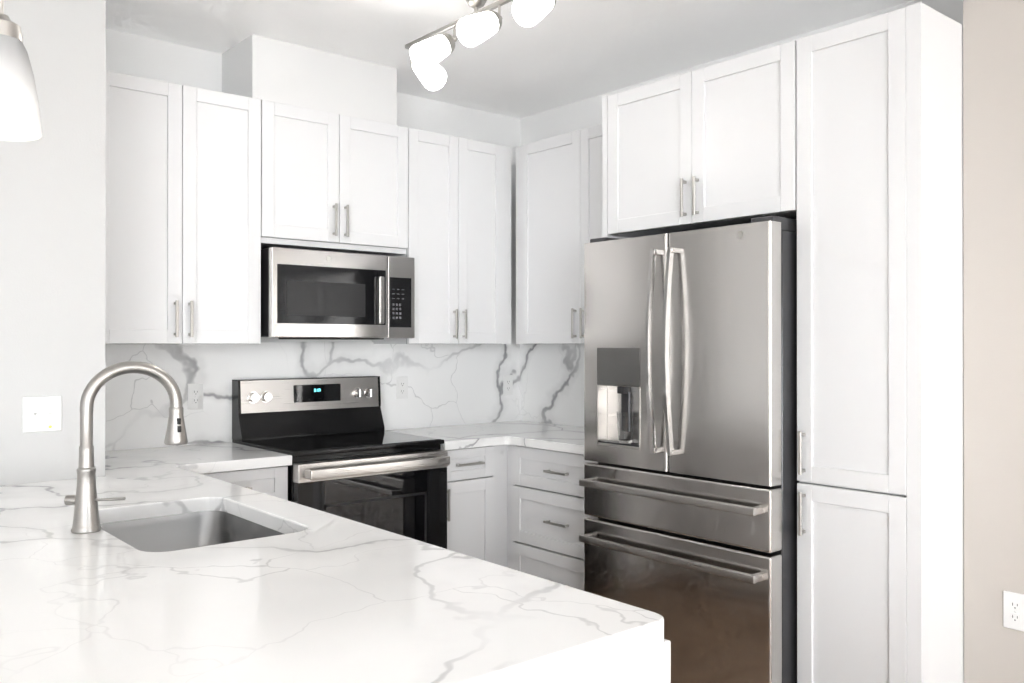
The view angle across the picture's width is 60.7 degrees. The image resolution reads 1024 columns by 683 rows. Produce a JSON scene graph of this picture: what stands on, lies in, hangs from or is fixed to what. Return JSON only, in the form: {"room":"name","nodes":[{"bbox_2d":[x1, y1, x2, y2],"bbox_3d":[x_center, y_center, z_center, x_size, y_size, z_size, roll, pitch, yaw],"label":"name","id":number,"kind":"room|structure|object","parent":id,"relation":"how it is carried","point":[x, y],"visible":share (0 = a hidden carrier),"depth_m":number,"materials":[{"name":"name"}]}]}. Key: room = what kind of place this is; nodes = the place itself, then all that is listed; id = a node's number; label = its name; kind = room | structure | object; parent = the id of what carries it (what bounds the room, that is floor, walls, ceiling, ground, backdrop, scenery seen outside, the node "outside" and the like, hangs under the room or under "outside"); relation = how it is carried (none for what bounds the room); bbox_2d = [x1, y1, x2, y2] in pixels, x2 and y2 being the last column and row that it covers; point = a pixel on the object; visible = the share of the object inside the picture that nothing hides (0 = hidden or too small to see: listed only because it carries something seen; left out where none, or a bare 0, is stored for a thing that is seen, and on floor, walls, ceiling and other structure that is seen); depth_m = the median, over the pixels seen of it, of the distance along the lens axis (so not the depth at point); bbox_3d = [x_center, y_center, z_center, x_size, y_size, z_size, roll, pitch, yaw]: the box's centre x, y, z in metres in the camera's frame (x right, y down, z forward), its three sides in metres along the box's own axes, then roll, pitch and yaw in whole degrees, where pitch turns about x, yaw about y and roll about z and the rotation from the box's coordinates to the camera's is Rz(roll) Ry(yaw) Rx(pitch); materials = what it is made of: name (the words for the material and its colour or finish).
{"room":"kitchen","nodes":[
{"label":"kitchen","id":0,"kind":"room"},
{"bbox_2d":[0,0,105,485],"bbox_3d":[-3.419,0.016,1.957,4.455,2.720,0.960,0,0,-40],"label":"wall","id":1,"kind":"structure","parent":0,"point":[52,249],"depth_m":2.93,"materials":[{"name":"white paint"}]},
{"bbox_2d":[23,396,61,432],"bbox_3d":[-1.551,0.240,2.893,0.116,0.116,0.016,0,0,-40],"label":"switch plate","id":2,"kind":"object","parent":1,"relation":"attached to","point":[42,414],"visible":1,"depth_m":2.90,"materials":[{"name":"white plastic"}]},
{"bbox_2d":[106,29,519,450],"bbox_3d":[-0.932,0.023,4.550,2.800,2.720,0.200,0,0,-40],"label":"wall","id":3,"kind":"structure","parent":0,"point":[139,56],"depth_m":4.50,"materials":[{"name":"white paint"}]},
{"bbox_2d":[105,70,280,343],"bbox_3d":[-1.446,-0.524,3.757,0.745,1.070,0.349,0,0,-40],"label":"upper cabinet","id":4,"kind":"object","parent":3,"relation":"attached to","point":[210,194],"depth_m":3.61,"materials":[{"name":"grey wood"}]},
{"bbox_2d":[105,342,520,450],"bbox_3d":[-0.916,0.236,4.420,2.543,0.466,0.020,0,0,-40],"label":"backsplash","id":5,"kind":"structure","parent":3,"relation":"attached to","point":[454,384],"depth_m":4.33,"materials":[{"name":"stone"}]},
{"bbox_2d":[188,383,203,409],"bbox_3d":[-1.434,0.249,3.965,0.072,0.118,0.007,0,0,-40],"label":"electrical outlet","id":6,"kind":"object","parent":5,"relation":"attached to","point":[195,396],"visible":1,"depth_m":3.96,"materials":[{"name":"white plastic"}]},
{"bbox_2d":[396,377,407,398],"bbox_3d":[-0.587,0.247,4.679,0.072,0.118,0.007,0,0,-40],"label":"electrical outlet","id":7,"kind":"object","parent":5,"relation":"attached to","point":[401,387],"visible":1,"depth_m":4.67,"materials":[{"name":"white plastic"}]},
{"bbox_2d":[503,375,512,394],"bbox_3d":[-0.023,0.258,5.154,0.072,0.118,0.007,0,0,-40],"label":"electrical outlet","id":8,"kind":"object","parent":5,"relation":"attached to","point":[507,384],"visible":1,"depth_m":5.15,"materials":[{"name":"white plastic"}]},
{"bbox_2d":[281,104,412,257],"bbox_3d":[-0.915,-0.745,4.205,0.762,0.625,0.349,0,0,-40],"label":"upper cabinet","id":9,"kind":"object","parent":3,"relation":"attached to","point":[347,181],"depth_m":4.09,"materials":[{"name":"grey wood"}]},
{"bbox_2d":[261,247,414,339],"bbox_3d":[-0.881,-0.209,4.165,0.738,0.398,0.448,0,0,-40],"label":"microwave","id":10,"kind":"object","parent":9,"relation":"attached to","point":[316,295],"visible":0.98,"depth_m":3.98,"materials":[{"name":"grey metal"}]},
{"bbox_2d":[372,129,510,343],"bbox_3d":[-0.387,-0.522,4.650,0.737,1.070,0.349,0,0,-40],"label":"upper cabinet","id":11,"kind":"object","parent":3,"relation":"attached to","point":[462,186],"depth_m":4.52,"materials":[{"name":"grey wood"}]},
{"bbox_2d":[106,0,912,118],"bbox_3d":[-0.048,-1.400,-0.063,7.400,0.100,8.400,0,0,-40],"label":"ceiling","id":12,"kind":"structure","parent":0,"point":[561,53],"depth_m":3.80,"materials":[{"name":"white paint"}]},
{"bbox_2d":[0,0,41,140],"bbox_3d":[-0.878,-0.852,1.503,0.127,0.988,0.127,0,0,-40],"label":"pendant light","id":13,"kind":"object","parent":12,"relation":"hanging from","point":[20,119],"visible":1,"depth_m":1.48,"materials":[{"name":"white glass"}]},
{"bbox_2d":[222,34,396,124],"bbox_3d":[-0.957,-1.199,4.180,0.740,0.278,0.340,0,0,-40],"label":"chase","id":14,"kind":"object","parent":12,"relation":"attached to","point":[265,68],"visible":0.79,"depth_m":4.00,"materials":[{"name":"white paint"}]},
{"bbox_2d":[405,0,555,90],"bbox_3d":[-0.169,-1.173,3.216,0.250,0.335,0.970,0,0,-40],"label":"spotlight","id":15,"kind":"object","parent":12,"relation":"attached to","point":[429,52],"visible":1,"depth_m":3.21,"materials":[{"name":"silver metal"}]},
{"bbox_2d":[520,0,962,426],"bbox_3d":[1.016,0.022,4.257,0.200,2.720,2.760,0,0,-40],"label":"wall","id":16,"kind":"structure","parent":0,"point":[578,115],"depth_m":4.79,"materials":[{"name":"white paint"}]},
{"bbox_2d":[521,344,583,426],"bbox_3d":[0.486,0.236,4.715,0.020,0.466,1.290,0,0,-40],"label":"backsplash","id":17,"kind":"structure","parent":16,"relation":"attached to","point":[552,375],"depth_m":4.99,"materials":[{"name":"stone"}]},
{"bbox_2d":[516,124,601,343],"bbox_3d":[0.444,-0.522,4.485,0.378,1.070,0.973,0,0,-40],"label":"upper cabinet","id":18,"kind":"object","parent":16,"relation":"attached to","point":[558,202],"visible":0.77,"depth_m":4.51,"materials":[{"name":"grey wood"}]},
{"bbox_2d":[608,40,796,237],"bbox_3d":[0.951,-0.760,3.628,0.708,0.600,0.906,0,0,-40],"label":"upper cabinet","id":19,"kind":"object","parent":16,"relation":"attached to","point":[712,146],"visible":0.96,"depth_m":3.38,"materials":[{"name":"grey wood"}]},
{"bbox_2d":[963,0,1023,682],"bbox_3d":[3.434,0.013,1.093,0.580,2.720,5.284,0,0,-40],"label":"wall","id":20,"kind":"structure","parent":0,"point":[993,189],"depth_m":2.85,"materials":[{"name":"beige paint"}]},
{"bbox_2d":[1003,591,1023,631],"bbox_3d":[1.610,0.863,2.799,0.007,0.118,0.072,0,0,-40],"label":"electrical outlet","id":21,"kind":"object","parent":20,"relation":"attached to","point":[1013,610],"visible":1,"depth_m":2.80,"materials":[{"name":"white plastic"}]},
{"bbox_3d":[-0.048,1.420,-0.071,7.400,0.100,8.400,0,0,-40],"label":"floor","id":22,"kind":"structure","parent":0,"visible":0},
{"bbox_2d":[202,466,287,499],"bbox_3d":[-1.391,0.944,3.604,0.723,0.873,0.648,0,0,-40],"label":"base cabinet","id":23,"kind":"object","parent":22,"relation":"on","point":[272,481],"visible":0.1,"depth_m":3.55,"materials":[{"name":"grey wood"}]},
{"bbox_2d":[132,442,291,470],"bbox_3d":[-1.276,0.486,3.680,0.454,0.040,0.644,0,0,-40],"label":"countertop","id":24,"kind":"structure","parent":23,"relation":"on","point":[227,455],"depth_m":3.58,"materials":[{"name":"stone"}]},
{"bbox_2d":[232,376,449,548],"bbox_3d":[-0.780,0.779,4.041,0.758,1.204,0.728,0,0,-40],"label":"range","id":25,"kind":"object","parent":22,"relation":"on","point":[353,459],"visible":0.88,"depth_m":3.98,"materials":[{"name":"black metal"}]},
{"bbox_2d":[447,445,506,566],"bbox_3d":[-0.133,0.947,4.664,1.024,0.873,0.648,0,0,-40],"label":"base cabinet","id":26,"kind":"object","parent":22,"relation":"on","point":[476,502],"visible":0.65,"depth_m":4.26,"materials":[{"name":"grey wood"}]},
{"bbox_2d":[386,421,583,454],"bbox_3d":[0.086,0.488,4.391,1.006,0.040,1.314,0,0,-40],"label":"countertop","id":27,"kind":"structure","parent":26,"relation":"on","point":[561,438],"depth_m":4.36,"materials":[{"name":"stone"}]},
{"bbox_2d":[507,445,591,590],"bbox_3d":[0.425,0.946,4.293,0.648,0.873,0.731,0,0,-40],"label":"base cabinet","id":28,"kind":"object","parent":22,"relation":"on","point":[546,515],"visible":0.42,"depth_m":4.15,"materials":[{"name":"grey wood"}]},
{"bbox_2d":[551,639,670,682],"bbox_3d":[-0.210,0.938,1.507,0.675,0.872,0.678,0,0,-40],"label":"base cabinet","id":29,"kind":"object","parent":22,"relation":"on","point":[652,665],"depth_m":1.38,"materials":[{"name":"grey wood"}]},
{"bbox_2d":[0,449,663,682],"bbox_3d":[-1.087,0.586,2.289,1.050,0.248,3.014,0,0,-40],"label":"countertop","id":30,"kind":"structure","parent":29,"relation":"on","point":[178,567],"depth_m":1.55,"materials":[{"name":"stone"}]},
{"bbox_2d":[64,361,187,533],"bbox_3d":[-0.953,0.255,2.188,0.289,0.413,0.106,0,0,-40],"label":"faucet","id":31,"kind":"object","parent":30,"relation":"on","point":[84,500],"visible":1,"depth_m":2.13,"materials":[{"name":"silver metal"}]},
{"bbox_2d":[602,96,630,238],"bbox_3d":[0.660,0.161,3.994,0.678,2.440,0.028,0,0,-40],"label":"panel","id":32,"kind":"object","parent":22,"relation":"on","point":[605,166],"visible":0.14,"depth_m":3.78,"materials":[{"name":"white wood"}]},
{"bbox_2d":[579,216,798,682],"bbox_3d":[0.868,0.464,3.555,0.869,1.792,0.902,0,0,-40],"label":"fridge","id":33,"kind":"object","parent":22,"relation":"on","point":[689,482],"visible":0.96,"depth_m":3.20,"materials":[{"name":"metal"}]},
{"bbox_2d":[797,2,963,682],"bbox_3d":[1.385,0.159,3.111,0.708,2.440,0.438,0,0,-40],"label":"pantry cabinet","id":34,"kind":"object","parent":22,"relation":"on","point":[880,474],"visible":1,"depth_m":2.87,"materials":[{"name":"grey wood"}]}
]}

